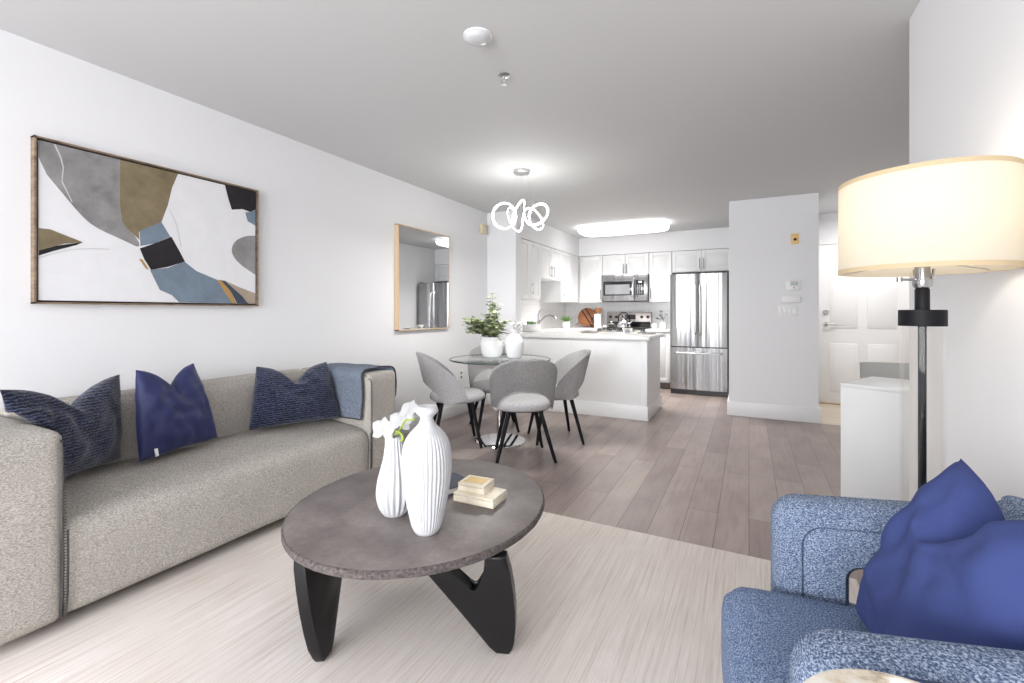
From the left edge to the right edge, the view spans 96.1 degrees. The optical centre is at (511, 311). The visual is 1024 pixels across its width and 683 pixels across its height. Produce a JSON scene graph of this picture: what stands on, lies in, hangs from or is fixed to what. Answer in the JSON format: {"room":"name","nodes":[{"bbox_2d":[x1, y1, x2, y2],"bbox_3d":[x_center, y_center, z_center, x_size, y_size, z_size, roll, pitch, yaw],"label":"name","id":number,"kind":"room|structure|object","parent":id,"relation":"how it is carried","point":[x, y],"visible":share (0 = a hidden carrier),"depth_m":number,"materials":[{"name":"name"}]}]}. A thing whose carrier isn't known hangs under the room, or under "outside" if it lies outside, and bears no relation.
{"room":"living room","nodes":[
{"label":"living room","id":0,"kind":"room"},
{"bbox_2d":[0,29,538,416],"bbox_3d":[-1.697,-0.043,3.344,0.100,2.455,11.710,0,0,27],"label":"wall","id":1,"kind":"structure","parent":0,"point":[327,221],"depth_m":2.98,"materials":[{"name":"white paint"}]},
{"bbox_2d":[31,135,258,305],"bbox_3d":[-1.984,-0.430,2.632,0.042,0.784,1.098,0,0,27],"label":"wall art","id":2,"kind":"object","parent":1,"relation":"attached to","point":[107,228],"visible":1,"depth_m":2.48,"materials":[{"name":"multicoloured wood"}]},
{"bbox_2d":[395,224,449,330],"bbox_3d":[-0.900,-0.329,4.731,0.045,1.015,0.843,0,0,27],"label":"wall mirror","id":3,"kind":"object","parent":1,"relation":"attached to","point":[422,257],"visible":1,"depth_m":4.67,"materials":[{"name":"beige wood"}]},
{"bbox_2d":[395,394,487,433],"bbox_3d":[-2.296,1.119,2.055,0.016,0.130,8.670,0,0,27],"label":"baseboard","id":4,"kind":"structure","parent":1,"relation":"attached to","point":[456,409],"depth_m":5.16,"materials":[{"name":"white paint"}]},
{"bbox_2d":[459,369,462,379],"bbox_3d":[-0.593,0.732,5.368,0.009,0.115,0.070,0,0,27],"label":"wall outlet","id":5,"kind":"object","parent":1,"relation":"attached to","point":[460,371],"visible":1,"depth_m":5.36,"materials":[{"name":"white plastic"}]},
{"bbox_2d":[480,224,486,234],"bbox_3d":[-0.360,-1.041,5.779,0.045,0.120,0.115,0,0,27],"label":"box","id":6,"kind":"object","parent":1,"relation":"attached to","point":[483,228],"visible":1,"depth_m":5.74,"materials":[{"name":"beige plastic"}]},
{"bbox_2d":[521,238,540,299],"bbox_3d":[0.098,-0.565,6.274,0.407,0.787,0.705,0,0,27],"label":"upper cabinet","id":7,"kind":"object","parent":1,"relation":"attached to","point":[530,251],"visible":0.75,"depth_m":6.21,"materials":[{"name":"white paint"}]},
{"bbox_2d":[541,245,560,281],"bbox_3d":[0.439,-0.720,6.937,0.407,0.477,0.779,0,0,27],"label":"upper cabinet","id":8,"kind":"object","parent":1,"relation":"attached to","point":[550,257],"visible":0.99,"depth_m":6.87,"materials":[{"name":"white paint"}]},
{"bbox_2d":[539,251,577,302],"bbox_3d":[0.815,-0.559,7.666,0.407,0.797,0.855,0,0,27],"label":"upper cabinet","id":9,"kind":"object","parent":1,"relation":"attached to","point":[565,290],"visible":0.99,"depth_m":7.42,"materials":[{"name":"white paint"}]},
{"bbox_2d":[521,300,669,329],"bbox_3d":[1.229,0.054,6.797,1.940,0.460,2.690,0,0,27],"label":"backsplash","id":10,"kind":"structure","parent":1,"relation":"attached to","point":[529,309],"depth_m":7.81,"materials":[{"name":"white tile"}]},
{"bbox_2d":[0,0,919,238],"bbox_3d":[0.654,-1.321,2.132,5.390,0.100,11.710,0,0,27],"label":"ceiling","id":11,"kind":"structure","parent":0,"point":[674,112],"depth_m":2.57,"materials":[{"name":"white paint"}]},
{"bbox_2d":[463,27,491,46],"bbox_3d":[-0.158,-1.256,2.117,0.132,0.031,0.132,0,0,27],"label":"smoke detector","id":12,"kind":"object","parent":11,"relation":"attached to","point":[475,36],"visible":1,"depth_m":2.09,"materials":[{"name":"white plastic"}]},
{"bbox_2d":[497,72,509,85],"bbox_3d":[-0.044,-1.246,2.469,0.068,0.051,0.068,0,0,27],"label":"sprinkler","id":13,"kind":"object","parent":11,"relation":"attached to","point":[502,75],"visible":1,"depth_m":2.46,"materials":[{"name":"silver metal"}]},
{"bbox_2d":[492,168,548,231],"bbox_3d":[0.100,-1.010,4.128,0.501,0.522,0.514,0,0,27],"label":"chandelier","id":14,"kind":"object","parent":11,"relation":"hanging from","point":[520,171],"visible":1,"depth_m":4.10,"materials":[{"name":"white acrylic"},{"name":"brushed nickel"}]},
{"bbox_2d":[578,219,668,236],"bbox_3d":[1.620,-1.218,6.747,1.280,0.105,0.560,0,0,27],"label":"kitchen ceiling light","id":15,"kind":"object","parent":11,"relation":"attached to","point":[655,225],"visible":1,"depth_m":6.58,"materials":[{"name":"white plastic"}]},
{"bbox_2d":[487,210,520,393],"bbox_3d":[-0.101,-0.043,5.885,0.410,2.455,0.150,0,0,27],"label":"wall pillar","id":16,"kind":"structure","parent":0,"point":[503,245],"depth_m":5.81,"materials":[{"name":"white paint"}]},
{"bbox_2d":[403,388,862,586],"bbox_3d":[0.654,1.244,2.132,5.390,0.120,11.710,0,0,27],"label":"floor","id":17,"kind":"structure","parent":0,"point":[694,472],"depth_m":3.57,"materials":[{"name":"beige wood"}]},
{"bbox_2d":[0,512,858,682],"bbox_3d":[-0.606,1.178,1.291,3.100,0.012,3.240,0,0,27],"label":"area rug","id":18,"kind":"object","parent":17,"relation":"on","point":[596,602],"visible":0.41,"depth_m":1.71,"materials":[{"name":"beige carpet"}]},
{"bbox_2d":[0,367,394,645],"bbox_3d":[-1.612,0.789,2.550,0.741,0.766,2.073,0,0,27],"label":"sofa","id":19,"kind":"object","parent":18,"relation":"on","point":[67,544],"visible":0.8,"depth_m":2.03,"materials":[{"name":"fabric"}]},
{"bbox_2d":[0,374,121,476],"bbox_3d":[-1.921,0.502,2.026,0.171,0.424,0.609,0,0,-8],"label":"throw pillow","id":20,"kind":"object","parent":19,"relation":"on","point":[90,428],"visible":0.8,"depth_m":1.99,"materials":[{"name":"blue fabric"}]},
{"bbox_2d":[135,363,217,461],"bbox_3d":[-1.769,0.501,2.418,0.176,0.427,0.440,0,0,14],"label":"throw pillow","id":21,"kind":"object","parent":19,"relation":"on","point":[176,415],"visible":1,"depth_m":2.33,"materials":[{"name":"blue fabric"}]},
{"bbox_2d":[62,419,368,612],"bbox_3d":[-1.544,0.933,2.508,0.560,0.392,1.531,0,0,27],"label":"seat cushion","id":22,"kind":"object","parent":19,"relation":"on","point":[127,521],"depth_m":2.15,"materials":[{"name":"fabric"}]},
{"bbox_2d":[249,362,339,429],"bbox_3d":[-1.411,0.530,2.996,0.549,0.369,0.185,0,0,-39],"label":"throw pillow","id":23,"kind":"object","parent":19,"relation":"on","point":[277,400],"visible":1,"depth_m":2.93,"materials":[{"name":"blue fabric"}]},
{"bbox_2d":[327,363,396,420],"bbox_3d":[-1.145,0.551,3.319,0.518,0.344,0.341,0,0,27],"label":"throw blanket","id":24,"kind":"object","parent":19,"relation":"on","point":[346,378],"visible":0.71,"depth_m":3.13,"materials":[{"name":"blue fabric"}]},
{"bbox_2d":[281,459,544,661],"bbox_3d":[-0.360,0.966,1.874,0.977,0.408,1.070,0,0,27],"label":"coffee table","id":25,"kind":"object","parent":18,"relation":"on","point":[338,531],"visible":0.88,"depth_m":1.55,"materials":[{"name":"grey stone"}]},
{"bbox_2d":[376,433,407,517],"bbox_3d":[-0.437,0.615,1.732,0.146,0.292,0.146,0,0,5],"label":"vase","id":26,"kind":"object","parent":25,"relation":"on","point":[390,497],"visible":0.73,"depth_m":1.68,"materials":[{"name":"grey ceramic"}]},
{"bbox_2d":[372,399,417,441],"bbox_3d":[-0.413,0.441,1.715,0.206,0.240,0.130,0,0,41],"label":"orchid spray","id":27,"kind":"object","parent":26,"relation":"in","point":[384,427],"visible":0.93,"depth_m":1.71,"materials":[{"name":"white plant"}]},
{"bbox_2d":[401,404,451,536],"bbox_3d":[-0.296,0.543,1.598,0.174,0.436,0.173,0,0,-25],"label":"ribbed vase","id":28,"kind":"object","parent":25,"relation":"on","point":[426,457],"visible":1,"depth_m":1.54,"materials":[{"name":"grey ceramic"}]},
{"bbox_2d":[448,472,464,495],"bbox_3d":[-0.289,0.747,1.983,0.200,0.028,0.150,0,0,-43],"label":"book","id":29,"kind":"object","parent":25,"relation":"on","point":[455,478],"visible":0.24,"depth_m":1.99,"materials":[{"name":"blue paper"}]},
{"bbox_2d":[453,487,506,508],"bbox_3d":[-0.129,0.743,1.868,0.184,0.036,0.124,0,0,27],"label":"box","id":30,"kind":"object","parent":25,"relation":"on","point":[494,496],"visible":0.71,"depth_m":1.82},
{"bbox_2d":[458,475,493,494],"bbox_3d":[-0.146,0.707,1.889,0.118,0.034,0.096,0,0,24],"label":"box","id":31,"kind":"object","parent":30,"relation":"on","point":[471,483],"visible":1,"depth_m":1.86,"materials":[{"name":"beige wood"}]},
{"bbox_2d":[803,669,919,682],"bbox_3d":[0.420,0.808,0.449,0.254,0.728,0.254,0,0,27],"label":"side table","id":32,"kind":"object","parent":18,"relation":"on","point":[837,675],"visible":1,"depth_m":0.56,"materials":[{"name":"beige stone"}]},
{"bbox_2d":[721,494,1023,682],"bbox_3d":[0.784,0.787,0.890,0.670,0.770,0.745,0,0,21],"label":"armchair","id":33,"kind":"object","parent":18,"relation":"on","point":[807,625],"visible":0.66,"depth_m":1.07,"materials":[{"name":"blue fabric"}]},
{"bbox_2d":[721,587,870,682],"bbox_3d":[0.773,0.848,0.896,0.646,0.269,0.552,0,0,21],"label":"seat cushion","id":34,"kind":"object","parent":33,"relation":"on","point":[760,629],"depth_m":1.07,"materials":[{"name":"blue fabric"}]},
{"bbox_2d":[856,459,1023,650],"bbox_3d":[0.811,0.511,0.847,0.227,0.390,0.419,0,0,24],"label":"throw pillow","id":35,"kind":"object","parent":33,"relation":"on","point":[948,565],"visible":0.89,"depth_m":0.81,"materials":[{"name":"blue fabric"}]},
{"bbox_2d":[838,155,1023,488],"bbox_3d":[1.113,0.411,1.249,0.374,1.546,0.374,0,0,27],"label":"floor lamp","id":36,"kind":"object","parent":18,"relation":"on","point":[924,220],"visible":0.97,"depth_m":1.12,"materials":[{"name":"black"}]},
{"bbox_2d":[896,266,934,287],"bbox_3d":[1.092,-0.106,1.244,0.086,0.080,0.047,0,0,-19],"label":"socket","id":37,"kind":"object","parent":36,"relation":"attached to","point":[923,278],"depth_m":1.24,"materials":[{"name":"silver metal"}]},
{"bbox_2d":[416,352,484,447],"bbox_3d":[-0.552,0.771,4.140,0.631,0.834,0.572,0,0,-13],"label":"dining chair","id":38,"kind":"object","parent":17,"relation":"on","point":[446,389],"visible":0.98,"depth_m":3.93,"materials":[{"name":"grey fabric"}]},
{"bbox_2d":[468,346,519,433],"bbox_3d":[-0.179,0.771,4.730,0.572,0.834,0.632,0,0,-11],"label":"dining chair","id":39,"kind":"object","parent":17,"relation":"on","point":[473,370],"visible":0.35,"depth_m":4.82,"materials":[{"name":"grey fabric"}]},
{"bbox_2d":[449,354,550,448],"bbox_3d":[-0.110,0.804,4.219,0.928,0.760,0.928,0,0,27],"label":"dining table","id":40,"kind":"object","parent":17,"relation":"on","point":[488,440],"visible":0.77,"depth_m":4.18,"materials":[{"name":"clear glass"}]},
{"bbox_2d":[461,293,512,357],"bbox_3d":[-0.235,0.120,4.341,0.480,0.606,0.385,0,0,5],"label":"potted plant","id":41,"kind":"object","parent":40,"relation":"on","point":[492,344],"visible":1,"depth_m":4.27,"materials":[{"name":"green plant"}]},
{"bbox_2d":[505,330,523,357],"bbox_3d":[0.023,0.295,4.269,0.175,0.257,0.175,0,0,27],"label":"jug vase","id":42,"kind":"object","parent":40,"relation":"on","point":[514,343],"visible":0.98,"depth_m":4.21,"materials":[{"name":"white ceramic"}]},
{"bbox_2d":[510,320,525,329],"bbox_3d":[0.060,0.198,4.266,0.165,0.251,0.113,0,0,27],"label":"sprig","id":43,"kind":"object","parent":42,"relation":"in","point":[514,321],"visible":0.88,"depth_m":4.26,"materials":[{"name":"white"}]},
{"bbox_2d":[489,359,556,463],"bbox_3d":[0.091,0.771,3.750,0.572,0.834,0.631,0,0,-7],"label":"dining chair","id":44,"kind":"object","parent":17,"relation":"on","point":[508,381],"visible":1,"depth_m":3.58,"materials":[{"name":"grey fabric"}]},
{"bbox_2d":[525,349,590,445],"bbox_3d":[0.433,0.771,4.315,0.631,0.834,0.572,0,0,-9],"label":"dining chair","id":45,"kind":"object","parent":17,"relation":"on","point":[571,368],"visible":0.73,"depth_m":4.15,"materials":[{"name":"grey fabric"}]},
{"bbox_2d":[519,337,661,420],"bbox_3d":[0.960,0.748,5.741,1.608,0.872,0.883,0,0,27],"label":"base cabinet","id":46,"kind":"object","parent":17,"relation":"on","point":[622,379],"visible":0.69,"depth_m":5.22,"materials":[{"name":"white paint"}]},
{"bbox_2d":[519,327,662,340],"bbox_3d":[1.234,0.289,6.688,2.022,0.040,2.852,0,0,27],"label":"countertop","id":47,"kind":"structure","parent":46,"relation":"on","point":[558,332],"depth_m":5.50,"materials":[{"name":"white stone"}]},
{"bbox_2d":[522,321,540,331],"bbox_3d":[0.273,0.195,6.304,0.230,0.146,0.142,0,0,27],"label":"planter","id":48,"kind":"object","parent":47,"relation":"on","point":[532,326],"visible":1,"depth_m":6.25,"materials":[{"name":"white ceramic"}]},
{"bbox_2d":[537,309,555,323],"bbox_3d":[0.502,0.111,6.754,0.328,0.316,0.060,0,0,34],"label":"kitchen faucet","id":49,"kind":"object","parent":47,"relation":"on","point":[545,316],"visible":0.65,"depth_m":6.79,"materials":[{"name":"silver metal"}]},
{"bbox_2d":[560,316,572,327],"bbox_3d":[0.894,0.157,7.518,0.204,0.221,0.181,0,0,-3],"label":"succulent pot","id":50,"kind":"object","parent":47,"relation":"on","point":[565,324],"visible":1,"depth_m":7.49,"materials":[{"name":"white ceramic"}]},
{"bbox_2d":[575,308,595,325],"bbox_3d":[1.306,0.091,8.141,0.375,0.328,0.077,0,0,27],"label":"cutting board","id":51,"kind":"object","parent":47,"relation":"on","point":[585,315],"visible":0.84,"depth_m":8.13,"materials":[{"name":"brown wood"}]},
{"bbox_2d":[591,314,600,327],"bbox_3d":[1.442,0.151,7.874,0.173,0.234,0.124,0,0,27],"label":"utensil crock","id":52,"kind":"object","parent":47,"relation":"on","point":[597,317],"visible":1,"depth_m":7.81,"materials":[{"name":"white ceramic"}]},
{"bbox_2d":[600,331,639,333],"bbox_3d":[1.349,0.257,5.740,0.460,0.022,0.160,0,0,27],"label":"serving tray","id":53,"kind":"object","parent":47,"relation":"on","point":[601,331],"visible":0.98,"depth_m":5.70,"materials":[{"name":"white ceramic"}]},
{"bbox_2d":[622,328,632,332],"bbox_3d":[1.429,0.226,5.699,0.132,0.055,0.131,0,0,27],"label":"serving bowl","id":54,"kind":"object","parent":53,"relation":"on","point":[627,330],"visible":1,"depth_m":5.66,"materials":[{"name":"white ceramic"}]},
{"bbox_2d":[597,312,651,332],"bbox_3d":[1.859,0.594,7.579,0.758,1.180,0.682,0,0,27],"label":"stove","id":55,"kind":"object","parent":17,"relation":"on","point":[642,321],"visible":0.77,"depth_m":7.74,"materials":[{"name":"silver metal"}]},
{"bbox_2d":[597,327,649,329],"bbox_3d":[1.868,0.275,7.598,0.758,0.018,0.620,0,0,27],"label":"cooktop","id":56,"kind":"object","parent":55,"relation":"in","point":[606,328],"depth_m":7.42,"materials":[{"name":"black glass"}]},
{"bbox_2d":[617,312,633,327],"bbox_3d":[1.843,0.132,7.431,0.287,0.265,0.216,0,0,27],"label":"tea kettle","id":57,"kind":"object","parent":55,"relation":"on","point":[623,323],"visible":0.91,"depth_m":7.38,"materials":[{"name":"silver metal"}]},
{"bbox_2d":[646,332,670,388],"bbox_3d":[2.389,0.748,7.360,0.375,0.873,0.626,0,0,27],"label":"base cabinet","id":58,"kind":"object","parent":17,"relation":"on","point":[665,346],"visible":0.48,"depth_m":7.04,"materials":[{"name":"white paint"}]},
{"bbox_2d":[645,328,669,331],"bbox_3d":[2.383,0.289,7.348,0.375,0.040,0.627,0,0,27],"label":"countertop","id":59,"kind":"structure","parent":58,"relation":"on","point":[650,329],"depth_m":7.08,"materials":[{"name":"white stone"}]},
{"bbox_2d":[655,311,667,328],"bbox_3d":[2.395,0.120,7.372,0.175,0.295,0.146,0,0,-6],"label":"flower arrangement","id":60,"kind":"object","parent":59,"relation":"on","point":[663,325],"visible":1,"depth_m":7.33,"materials":[{"name":"white ceramic"}]},
{"bbox_2d":[670,271,728,396],"bbox_3d":[2.811,0.309,6.839,0.783,1.750,0.867,0,0,27],"label":"refrigerator","id":61,"kind":"object","parent":17,"relation":"on","point":[699,302],"visible":0.97,"depth_m":6.50,"materials":[{"name":"silver metal"}]},
{"bbox_2d":[841,376,908,500],"bbox_3d":[2.547,0.807,2.489,0.500,0.754,1.150,0,0,-34],"label":"cabinet","id":62,"kind":"object","parent":17,"relation":"on","point":[874,410],"visible":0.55,"depth_m":2.69,"materials":[{"name":"white laminate"}]},
{"bbox_2d":[859,362,908,379],"bbox_3d":[2.881,0.789,3.365,0.503,0.790,0.479,0,0,27],"label":"desk chair","id":63,"kind":"object","parent":17,"relation":"on","point":[867,369],"visible":0.1,"depth_m":3.59,"materials":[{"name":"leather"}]},
{"bbox_2d":[660,322,666,328],"bbox_3d":[2.424,0.213,7.368,0.110,0.109,0.110,0,0,27],"label":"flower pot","id":64,"kind":"object","parent":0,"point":[663,325],"depth_m":7.33,"materials":[{"name":"white ceramic"}]},
{"bbox_2d":[729,193,818,407],"bbox_3d":[3.385,-0.043,6.074,0.865,2.455,2.200,0,0,27],"label":"wall","id":65,"kind":"structure","parent":0,"point":[774,359],"depth_m":5.10,"materials":[{"name":"white paint"}]},
{"bbox_2d":[727,395,820,423],"bbox_3d":[3.170,1.104,5.656,0.905,0.160,1.300,0,0,27],"label":"baseboard","id":66,"kind":"structure","parent":65,"relation":"attached to","point":[756,410],"depth_m":5.07,"materials":[{"name":"white paint"}]},
{"bbox_2d":[778,305,797,315],"bbox_3d":[3.015,-0.013,5.021,0.190,0.115,0.011,0,0,27],"label":"light switch","id":67,"kind":"object","parent":65,"relation":"attached to","point":[790,310],"visible":1,"depth_m":5.02,"materials":[{"name":"white plastic"}]},
{"bbox_2d":[781,296,800,302],"bbox_3d":[3.036,-0.139,5.002,0.185,0.075,0.026,0,0,27],"label":"intercom panel","id":68,"kind":"object","parent":65,"relation":"attached to","point":[784,299],"visible":1,"depth_m":4.99,"materials":[{"name":"white plastic"}]},
{"bbox_2d":[786,280,799,289],"bbox_3d":[3.050,-0.291,4.993,0.130,0.110,0.029,0,0,27],"label":"thermostat","id":69,"kind":"object","parent":65,"relation":"attached to","point":[790,284],"visible":1,"depth_m":4.98,"materials":[{"name":"white plastic"}]},
{"bbox_2d":[791,233,798,243],"bbox_3d":[3.068,-0.793,4.988,0.075,0.115,0.021,0,0,27],"label":"wall plate","id":70,"kind":"object","parent":65,"relation":"attached to","point":[794,237],"visible":1,"depth_m":4.99,"materials":[{"name":"brown"}]},
{"bbox_2d":[819,213,837,242],"bbox_3d":[4.578,-0.043,5.763,1.540,2.455,0.160,0,0,27],"label":"wall","id":71,"kind":"structure","parent":0,"point":[828,223],"depth_m":5.93,"materials":[{"name":"white paint"}]},
{"bbox_2d":[819,242,837,402],"bbox_3d":[4.405,0.146,5.777,0.940,2.075,0.025,0,0,27],"label":"trim","id":72,"kind":"structure","parent":71,"relation":"attached to","point":[835,242],"depth_m":5.97,"materials":[{"name":"white paint"}]},
{"bbox_2d":[820,244,908,403],"bbox_3d":[4.406,0.145,5.779,0.940,2.062,0.100,0,0,27],"label":"door","id":73,"kind":"structure","parent":71,"relation":"in","point":[859,315],"depth_m":5.82,"materials":[{"name":"white paint"}]},
{"bbox_2d":[909,0,1023,501],"bbox_3d":[0.378,-0.043,-0.751,0.120,2.455,6.130,0,0,27],"label":"wall","id":74,"kind":"structure","parent":0,"point":[966,57],"depth_m":1.46,"materials":[{"name":"white paint"}]},
{"bbox_3d":[2.244,-0.044,7.843,2.785,2.455,0.100,0,0,27],"label":"wall","id":75,"kind":"structure","parent":0,"visible":0},
{"bbox_2d":[578,256,607,302],"bbox_3d":[1.248,-0.559,8.094,0.785,0.797,0.367,0,0,27],"label":"upper cabinet","id":76,"kind":"object","parent":75,"relation":"attached to","point":[590,268],"visible":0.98,"depth_m":7.89,"materials":[{"name":"white paint"}]},
{"bbox_2d":[521,214,728,256],"bbox_3d":[1.605,-1.116,6.603,2.785,0.310,2.690,0,0,27],"label":"soffit","id":77,"kind":"structure","parent":75,"relation":"attached to","point":[714,238],"depth_m":7.29,"materials":[{"name":"white paint"}]},
{"bbox_2d":[603,253,648,274],"bbox_3d":[1.939,-0.787,7.738,0.764,0.342,0.367,0,0,27],"label":"upper cabinet","id":78,"kind":"object","parent":75,"relation":"attached to","point":[623,264],"visible":0.94,"depth_m":7.59,"materials":[{"name":"white paint"}]},
{"bbox_2d":[601,274,648,301],"bbox_3d":[1.912,-0.393,7.683,0.758,0.438,0.463,0,0,27],"label":"microwave","id":79,"kind":"object","parent":78,"relation":"attached to","point":[629,287],"visible":0.95,"depth_m":7.52,"materials":[{"name":"silver metal"}]},
{"bbox_2d":[649,252,671,301],"bbox_3d":[2.437,-0.559,7.481,0.350,0.797,0.367,0,0,27],"label":"upper cabinet","id":80,"kind":"object","parent":75,"relation":"attached to","point":[660,263],"visible":0.9,"depth_m":7.36,"materials":[{"name":"white paint"}]},
{"bbox_2d":[672,248,728,273],"bbox_3d":[2.984,-0.789,7.199,0.874,0.337,0.367,0,0,27],"label":"upper cabinet","id":81,"kind":"object","parent":75,"relation":"attached to","point":[710,260],"visible":0.89,"depth_m":7.08,"materials":[{"name":"white paint"}]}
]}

